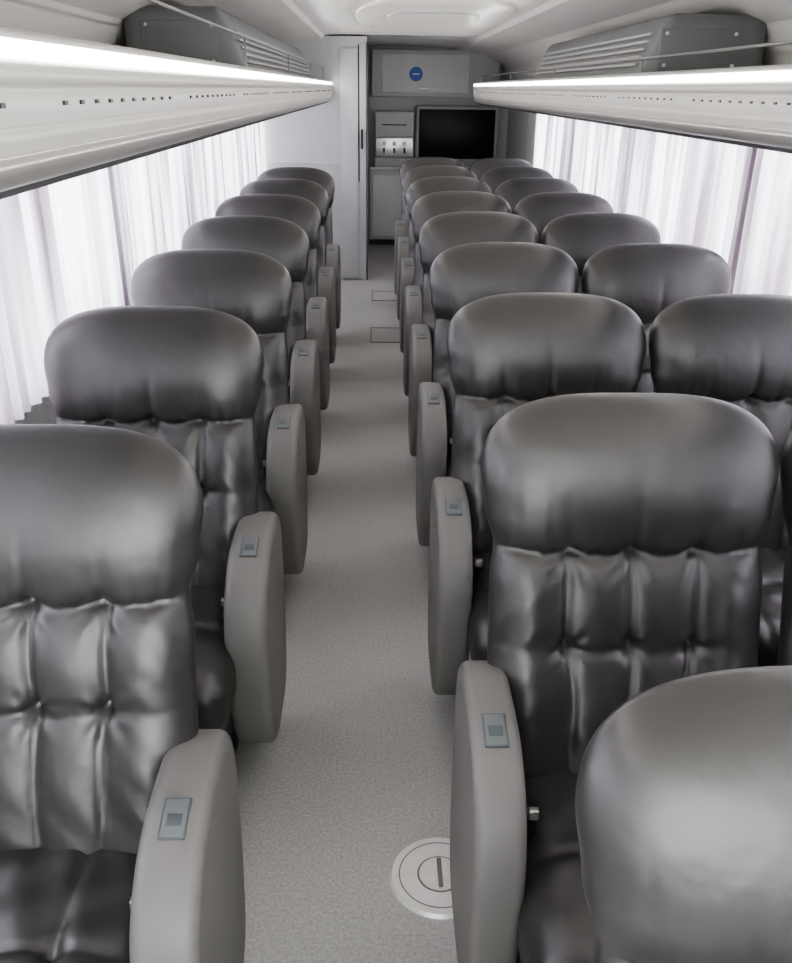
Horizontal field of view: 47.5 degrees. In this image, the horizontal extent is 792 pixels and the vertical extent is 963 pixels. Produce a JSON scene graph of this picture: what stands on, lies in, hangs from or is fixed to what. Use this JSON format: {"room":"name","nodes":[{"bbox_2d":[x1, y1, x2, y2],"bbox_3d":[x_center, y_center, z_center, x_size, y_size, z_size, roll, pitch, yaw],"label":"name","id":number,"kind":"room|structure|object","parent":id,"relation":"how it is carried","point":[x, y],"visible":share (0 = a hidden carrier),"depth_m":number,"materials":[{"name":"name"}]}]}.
{"room":"vehicle interior","nodes":[
{"label":"vehicle interior","id":0,"kind":"room"},
{"bbox_2d":[15,396,55,423],"bbox_3d":[-1.135,-1.059,4.369,0.110,1.620,12.300,0,24,-1],"label":"wall","id":1,"kind":"structure","parent":0,"point":[44,412],"depth_m":2.78,"materials":[{"name":"fabric"}]},
{"bbox_2d":[0,188,57,423],"bbox_3d":[-1.002,-0.475,2.178,0.063,0.725,0.823,0,24,-1],"label":"window curtain","id":2,"kind":"object","parent":1,"relation":"hanging from","point":[28,314],"visible":0.75,"depth_m":2.40,"materials":[{"name":"fabric"}]},
{"bbox_2d":[39,167,128,323],"bbox_3d":[-1.019,-0.797,2.915,0.050,0.725,0.822,0,24,-1],"label":"window curtain","id":3,"kind":"object","parent":1,"relation":"hanging from","point":[80,215],"visible":0.57,"depth_m":2.92,"materials":[{"name":"fabric"}]},
{"bbox_2d":[112,152,169,305],"bbox_3d":[-1.034,-1.117,3.647,0.045,0.725,0.828,0,24,-1],"label":"window curtain","id":4,"kind":"object","parent":1,"relation":"hanging from","point":[138,183],"visible":0.55,"depth_m":3.61,"materials":[{"name":"fabric"}]},
{"bbox_2d":[0,0,332,198],"bbox_3d":[-0.756,-1.366,3.064,0.667,0.273,9.740,0,24,-1],"label":"luggage rack","id":5,"kind":"object","parent":1,"relation":"attached to","point":[70,108],"visible":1,"depth_m":1.25,"materials":[{"name":"white plastic"}]},
{"bbox_2d":[161,142,200,250],"bbox_3d":[-1.051,-1.436,4.378,0.065,0.725,0.816,0,24,-1],"label":"window curtain","id":6,"kind":"object","parent":1,"relation":"hanging from","point":[179,164],"visible":0.48,"depth_m":4.31,"materials":[{"name":"fabric"}]},
{"bbox_2d":[196,135,224,219],"bbox_3d":[-1.068,-1.757,5.111,0.059,0.725,0.834,0,24,-1],"label":"window curtain","id":7,"kind":"object","parent":1,"relation":"hanging from","point":[211,189],"visible":0.46,"depth_m":5.12,"materials":[{"name":"fabric"}]},
{"bbox_2d":[220,129,240,199],"bbox_3d":[-1.083,-2.076,5.843,0.065,0.725,0.818,0,24,-1],"label":"window curtain","id":8,"kind":"object","parent":1,"relation":"hanging from","point":[229,148],"visible":0.44,"depth_m":5.81,"materials":[{"name":"fabric"}]},
{"bbox_2d":[237,124,256,188],"bbox_3d":[-1.099,-2.397,6.576,0.060,0.725,0.827,0,24,-1],"label":"window curtain","id":9,"kind":"object","parent":1,"relation":"hanging from","point":[246,137],"visible":0.52,"depth_m":6.59,"materials":[{"name":"fabric"}]},
{"bbox_2d":[253,121,265,177],"bbox_3d":[-1.117,-2.718,7.312,0.064,0.725,0.823,0,24,-1],"label":"window curtain","id":10,"kind":"object","parent":1,"relation":"hanging from","point":[258,130],"visible":0.38,"depth_m":7.27,"materials":[{"name":"fabric"}]},
{"bbox_2d":[264,36,368,279],"bbox_3d":[-0.754,-3.217,8.858,0.955,1.990,2.362,0,24,-1],"label":"wall partition","id":11,"kind":"structure","parent":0,"point":[309,137],"depth_m":7.71,"materials":[{"name":"plastic"}]},
{"bbox_2d":[339,42,367,279],"bbox_3d":[-0.340,-2.728,7.801,0.258,1.950,0.118,-11,26,-25],"label":"door","id":12,"kind":"structure","parent":11,"relation":"in","point":[353,61],"depth_m":7.74,"materials":[{"name":"plastic"}]},
{"bbox_2d":[235,240,470,962],"bbox_3d":[0.100,-0.304,4.754,2.580,0.054,12.350,0,24,-1],"label":"floor","id":13,"kind":"structure","parent":0,"point":[356,772],"depth_m":2.51,"materials":[{"name":"carpet"}]},
{"bbox_2d":[0,424,245,962],"bbox_3d":[-0.559,0.542,1.362,0.572,1.105,0.682,0,24,-1],"label":"seat","id":14,"kind":"object","parent":13,"relation":"on","point":[121,835],"visible":1,"depth_m":1.41,"materials":[{"name":"grey leather"}]},
{"bbox_2d":[44,306,285,758],"bbox_3d":[-0.576,0.201,2.142,0.572,1.105,0.682,0,24,-1],"label":"seat","id":15,"kind":"object","parent":13,"relation":"on","point":[188,379],"visible":0.44,"depth_m":2.16,"materials":[{"name":"grey leather"}]},
{"bbox_2d":[131,249,307,573],"bbox_3d":[-0.594,-0.140,2.921,0.572,1.105,0.682,0,24,-1],"label":"seat","id":16,"kind":"object","parent":13,"relation":"on","point":[255,288],"visible":0.32,"depth_m":2.93,"materials":[{"name":"grey leather"}]},
{"bbox_2d":[181,216,320,474],"bbox_3d":[-0.612,-0.480,3.701,0.572,1.105,0.682,0,24,-1],"label":"seat","id":17,"kind":"object","parent":13,"relation":"on","point":[285,241],"visible":0.22,"depth_m":3.71,"materials":[{"name":"grey leather"}]},
{"bbox_2d":[215,194,329,409],"bbox_3d":[-0.629,-0.821,4.481,0.572,1.105,0.682,0,24,-1],"label":"seat","id":18,"kind":"object","parent":13,"relation":"on","point":[301,211],"visible":0.27,"depth_m":4.50,"materials":[{"name":"grey leather"}]},
{"bbox_2d":[239,178,335,363],"bbox_3d":[-0.647,-1.162,5.260,0.572,1.105,0.682,0,24,-1],"label":"seat","id":19,"kind":"object","parent":13,"relation":"on","point":[314,192],"visible":0.2,"depth_m":5.28,"materials":[{"name":"grey leather"}]},
{"bbox_2d":[257,167,340,328],"bbox_3d":[-0.664,-1.502,6.040,0.572,1.105,0.682,0,24,-1],"label":"seat","id":20,"kind":"object","parent":13,"relation":"on","point":[319,176],"visible":0.21,"depth_m":6.06,"materials":[{"name":"grey leather"}]},
{"bbox_2d":[369,164,469,244],"bbox_3d":[0.449,-3.076,10.024,1.485,0.825,0.385,0,24,-1],"label":"base cabinet","id":21,"kind":"object","parent":13,"relation":"on","point":[385,186],"visible":0.31,"depth_m":9.84,"materials":[{"name":"grey plastic"}]},
{"bbox_2d":[375,110,413,165],"bbox_3d":[-0.021,-3.713,9.743,0.420,0.553,0.310,0,24,-1],"label":"water dispenser","id":22,"kind":"object","parent":21,"relation":"on","point":[394,130],"visible":0.95,"depth_m":9.62,"materials":[{"name":"grey plastic"}]},
{"bbox_2d":[415,105,498,165],"bbox_3d":[0.657,-3.769,9.823,0.900,0.620,0.128,0,24,-1],"label":"screen","id":23,"kind":"object","parent":21,"relation":"on","point":[467,134],"visible":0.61,"depth_m":9.75,"materials":[{"name":"glass"}]},
{"bbox_2d":[389,837,452,918],"bbox_3d":[0.097,0.869,1.992,0.224,0.016,0.224,0,24,-1],"label":"cap","id":24,"kind":"object","parent":13,"relation":"on","point":[419,875],"visible":0.67,"depth_m":1.98,"materials":[{"name":"grey"}]},
{"bbox_2d":[394,157,464,294],"bbox_3d":[0.278,-1.951,7.092,0.573,1.105,0.682,0,24,-1],"label":"seat","id":25,"kind":"object","parent":13,"relation":"on","point":[412,163],"visible":0.18,"depth_m":7.11,"materials":[{"name":"grey leather"}]},
{"bbox_2d":[397,165,476,319],"bbox_3d":[0.296,-1.604,6.300,0.573,1.105,0.682,0,24,-1],"label":"seat","id":26,"kind":"object","parent":13,"relation":"on","point":[417,173],"visible":0.11,"depth_m":6.32,"materials":[{"name":"grey leather"}]},
{"bbox_2d":[399,176,491,352],"bbox_3d":[0.314,-1.258,5.507,0.573,1.105,0.682,0,24,-1],"label":"seat","id":27,"kind":"object","parent":13,"relation":"on","point":[419,188],"visible":0.16,"depth_m":5.52,"materials":[{"name":"grey leather"}]},
{"bbox_2d":[403,191,511,395],"bbox_3d":[0.332,-0.912,4.715,0.573,1.105,0.682,0,24,-1],"label":"seat","id":28,"kind":"object","parent":13,"relation":"on","point":[431,205],"visible":0.22,"depth_m":4.73,"materials":[{"name":"grey leather"}]},
{"bbox_2d":[408,211,538,455],"bbox_3d":[0.350,-0.566,3.922,0.573,1.105,0.682,0,24,-1],"label":"seat","id":29,"kind":"object","parent":13,"relation":"on","point":[442,232],"visible":0.13,"depth_m":3.93,"materials":[{"name":"grey leather"}]},
{"bbox_2d":[416,242,578,545],"bbox_3d":[0.368,-0.219,3.130,0.573,1.105,0.682,0,24,-1],"label":"seat","id":30,"kind":"object","parent":13,"relation":"on","point":[463,274],"visible":0.34,"depth_m":3.14,"materials":[{"name":"grey leather"}]},
{"bbox_2d":[469,158,532,179],"bbox_3d":[0.831,-1.950,7.105,0.561,1.105,0.686,0,24,-1],"label":"seat","id":31,"kind":"object","parent":13,"relation":"on","point":[479,167],"visible":0.12,"depth_m":7.12,"materials":[{"name":"grey leather"}]},
{"bbox_2d":[480,166,552,193],"bbox_3d":[0.848,-1.603,6.312,0.561,1.105,0.686,0,24,-1],"label":"seat","id":32,"kind":"object","parent":13,"relation":"on","point":[493,177],"visible":0.14,"depth_m":6.33,"materials":[{"name":"grey leather"}]},
{"bbox_2d":[428,292,645,694],"bbox_3d":[0.386,0.127,2.337,0.573,1.105,0.682,0,24,-1],"label":"seat","id":33,"kind":"object","parent":13,"relation":"on","point":[506,352],"visible":0.44,"depth_m":2.35,"materials":[{"name":"grey leather"}]},
{"bbox_2d":[495,177,578,213],"bbox_3d":[0.866,-1.257,5.520,0.561,1.105,0.686,0,24,-1],"label":"seat","id":34,"kind":"object","parent":13,"relation":"on","point":[514,190],"visible":0.1,"depth_m":5.53,"materials":[{"name":"grey leather"}]},
{"bbox_2d":[514,192,612,243],"bbox_3d":[0.884,-0.911,4.728,0.561,1.105,0.686,0,24,-1],"label":"seat","id":35,"kind":"object","parent":13,"relation":"on","point":[539,209],"visible":0.13,"depth_m":4.74,"materials":[{"name":"grey leather"}]},
{"bbox_2d":[541,212,660,293],"bbox_3d":[0.902,-0.565,3.935,0.561,1.105,0.686,0,24,-1],"label":"seat","id":36,"kind":"object","parent":13,"relation":"on","point":[580,236],"visible":0.16,"depth_m":3.95,"materials":[{"name":"grey leather"}]},
{"bbox_2d":[450,393,778,962],"bbox_3d":[0.404,0.473,1.545,0.573,1.105,0.682,0,24,-1],"label":"seat","id":37,"kind":"object","parent":13,"relation":"on","point":[628,530],"visible":0.68,"depth_m":1.58,"materials":[{"name":"grey leather"}]},
{"bbox_2d":[581,243,730,392],"bbox_3d":[0.920,-0.218,3.143,0.561,1.105,0.686,0,24,-1],"label":"seat","id":38,"kind":"object","parent":13,"relation":"on","point":[647,278],"visible":0.13,"depth_m":3.16,"materials":[{"name":"grey leather"}]},
{"bbox_2d":[575,665,791,962],"bbox_3d":[0.421,0.807,0.780,0.573,1.105,0.682,0,24,-1],"label":"seat","id":39,"kind":"object","parent":13,"relation":"on","point":[683,797],"visible":1,"depth_m":0.80,"materials":[{"name":"grey leather"}]},
{"bbox_2d":[648,294,791,666],"bbox_3d":[0.938,0.128,2.350,0.561,1.105,0.686,0,24,-1],"label":"seat","id":40,"kind":"object","parent":13,"relation":"on","point":[736,349],"visible":0.28,"depth_m":2.37,"materials":[{"name":"grey leather"}]},
{"bbox_2d":[778,429,791,665],"bbox_3d":[0.956,0.474,1.558,0.561,1.105,0.686,0,24,-1],"label":"seat","id":41,"kind":"object","parent":13,"relation":"on","point":[785,637],"visible":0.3,"depth_m":1.65,"materials":[{"name":"grey leather"}]},
{"bbox_2d":[0,0,791,79],"bbox_3d":[0.119,-1.938,4.041,2.480,0.520,12.350,0,24,-1],"label":"ceiling","id":42,"kind":"structure","parent":0,"point":[517,35],"depth_m":4.59,"materials":[{"name":"plastic"}]},
{"bbox_2d":[124,5,311,77],"bbox_3d":[-0.823,-2.385,5.100,0.444,0.268,3.911,0,24,-1],"label":"air conditioning unit","id":43,"kind":"object","parent":42,"relation":"attached to","point":[156,28],"visible":0.59,"depth_m":3.32,"materials":[{"name":"grey plastic"}]},
{"bbox_2d":[534,13,766,78],"bbox_3d":[1.058,-1.983,4.255,0.433,0.248,2.461,0,24,-1],"label":"air conditioning unit","id":44,"kind":"object","parent":42,"relation":"attached to","point":[679,32],"visible":0.73,"depth_m":3.15,"materials":[{"name":"grey"}]},
{"bbox_2d":[368,45,508,239],"bbox_3d":[-0.016,-3.726,9.969,2.480,2.050,0.050,0,24,-1],"label":"wall","id":45,"kind":"structure","parent":0,"point":[375,103],"depth_m":9.79,"materials":[{"name":"grey laminate"}]},
{"bbox_2d":[372,49,500,97],"bbox_3d":[0.415,-4.309,9.516,1.340,0.450,0.328,0,24,-1],"label":"upper cabinet","id":46,"kind":"object","parent":45,"relation":"attached to","point":[395,72],"visible":0.85,"depth_m":9.38,"materials":[{"name":"grey plastic"}]},
{"bbox_2d":[506,109,528,160],"bbox_3d":[1.354,-1.055,4.427,0.110,1.620,12.300,0,24,-1],"label":"wall","id":47,"kind":"structure","parent":0,"point":[517,129],"depth_m":9.20,"materials":[{"name":"fabric"}]},
{"bbox_2d":[526,112,536,165],"bbox_3d":[1.234,-3.043,7.976,0.070,0.820,0.500,0,24,-1],"label":"trim","id":48,"kind":"structure","parent":47,"relation":"attached to","point":[532,116],"depth_m":7.97,"materials":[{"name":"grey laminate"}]},
{"bbox_2d":[533,114,553,171],"bbox_3d":[1.202,-2.713,7.363,0.052,0.725,0.816,0,24,-1],"label":"window curtain","id":49,"kind":"object","parent":47,"relation":"hanging from","point":[544,123],"visible":0.54,"depth_m":7.32,"materials":[{"name":"fabric"}]},
{"bbox_2d":[549,116,572,180],"bbox_3d":[1.220,-2.394,6.633,0.064,0.725,0.820,0,24,-1],"label":"window curtain","id":50,"kind":"object","parent":47,"relation":"hanging from","point":[562,127],"visible":0.5,"depth_m":6.58,"materials":[{"name":"fabric"}]},
{"bbox_2d":[568,119,601,194],"bbox_3d":[1.237,-2.072,5.897,0.054,0.725,0.831,0,24,-1],"label":"window curtain","id":51,"kind":"object","parent":47,"relation":"hanging from","point":[586,136],"visible":0.56,"depth_m":5.86,"materials":[{"name":"fabric"}]},
{"bbox_2d":[596,124,636,212],"bbox_3d":[1.252,-1.752,5.164,0.055,0.725,0.826,0,24,-1],"label":"window curtain","id":52,"kind":"object","parent":47,"relation":"hanging from","point":[617,145],"visible":0.53,"depth_m":5.10,"materials":[{"name":"fabric"}]},
{"bbox_2d":[472,40,791,153],"bbox_3d":[1.056,-1.340,3.117,0.627,0.223,9.740,0,24,-1],"label":"luggage rack","id":53,"kind":"object","parent":47,"relation":"attached to","point":[749,106],"visible":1,"depth_m":2.47,"materials":[{"name":"white plastic"}]},
{"bbox_2d":[626,129,682,242],"bbox_3d":[1.270,-1.433,4.434,0.045,0.725,0.832,0,24,-1],"label":"window curtain","id":54,"kind":"object","parent":47,"relation":"hanging from","point":[656,157],"visible":0.48,"depth_m":4.39,"materials":[{"name":"fabric"}]},
{"bbox_2d":[669,137,757,271],"bbox_3d":[1.286,-1.111,3.699,0.062,0.725,0.817,0,24,-1],"label":"window curtain","id":55,"kind":"object","parent":47,"relation":"hanging from","point":[712,176],"visible":0.53,"depth_m":3.65,"materials":[{"name":"fabric"}]},
{"bbox_2d":[730,148,791,295],"bbox_3d":[1.303,-0.791,2.966,0.062,0.725,0.821,0,24,-1],"label":"window curtain","id":56,"kind":"object","parent":47,"relation":"hanging from","point":[762,257],"visible":0.61,"depth_m":3.13,"materials":[{"name":"fabric"}]}
]}

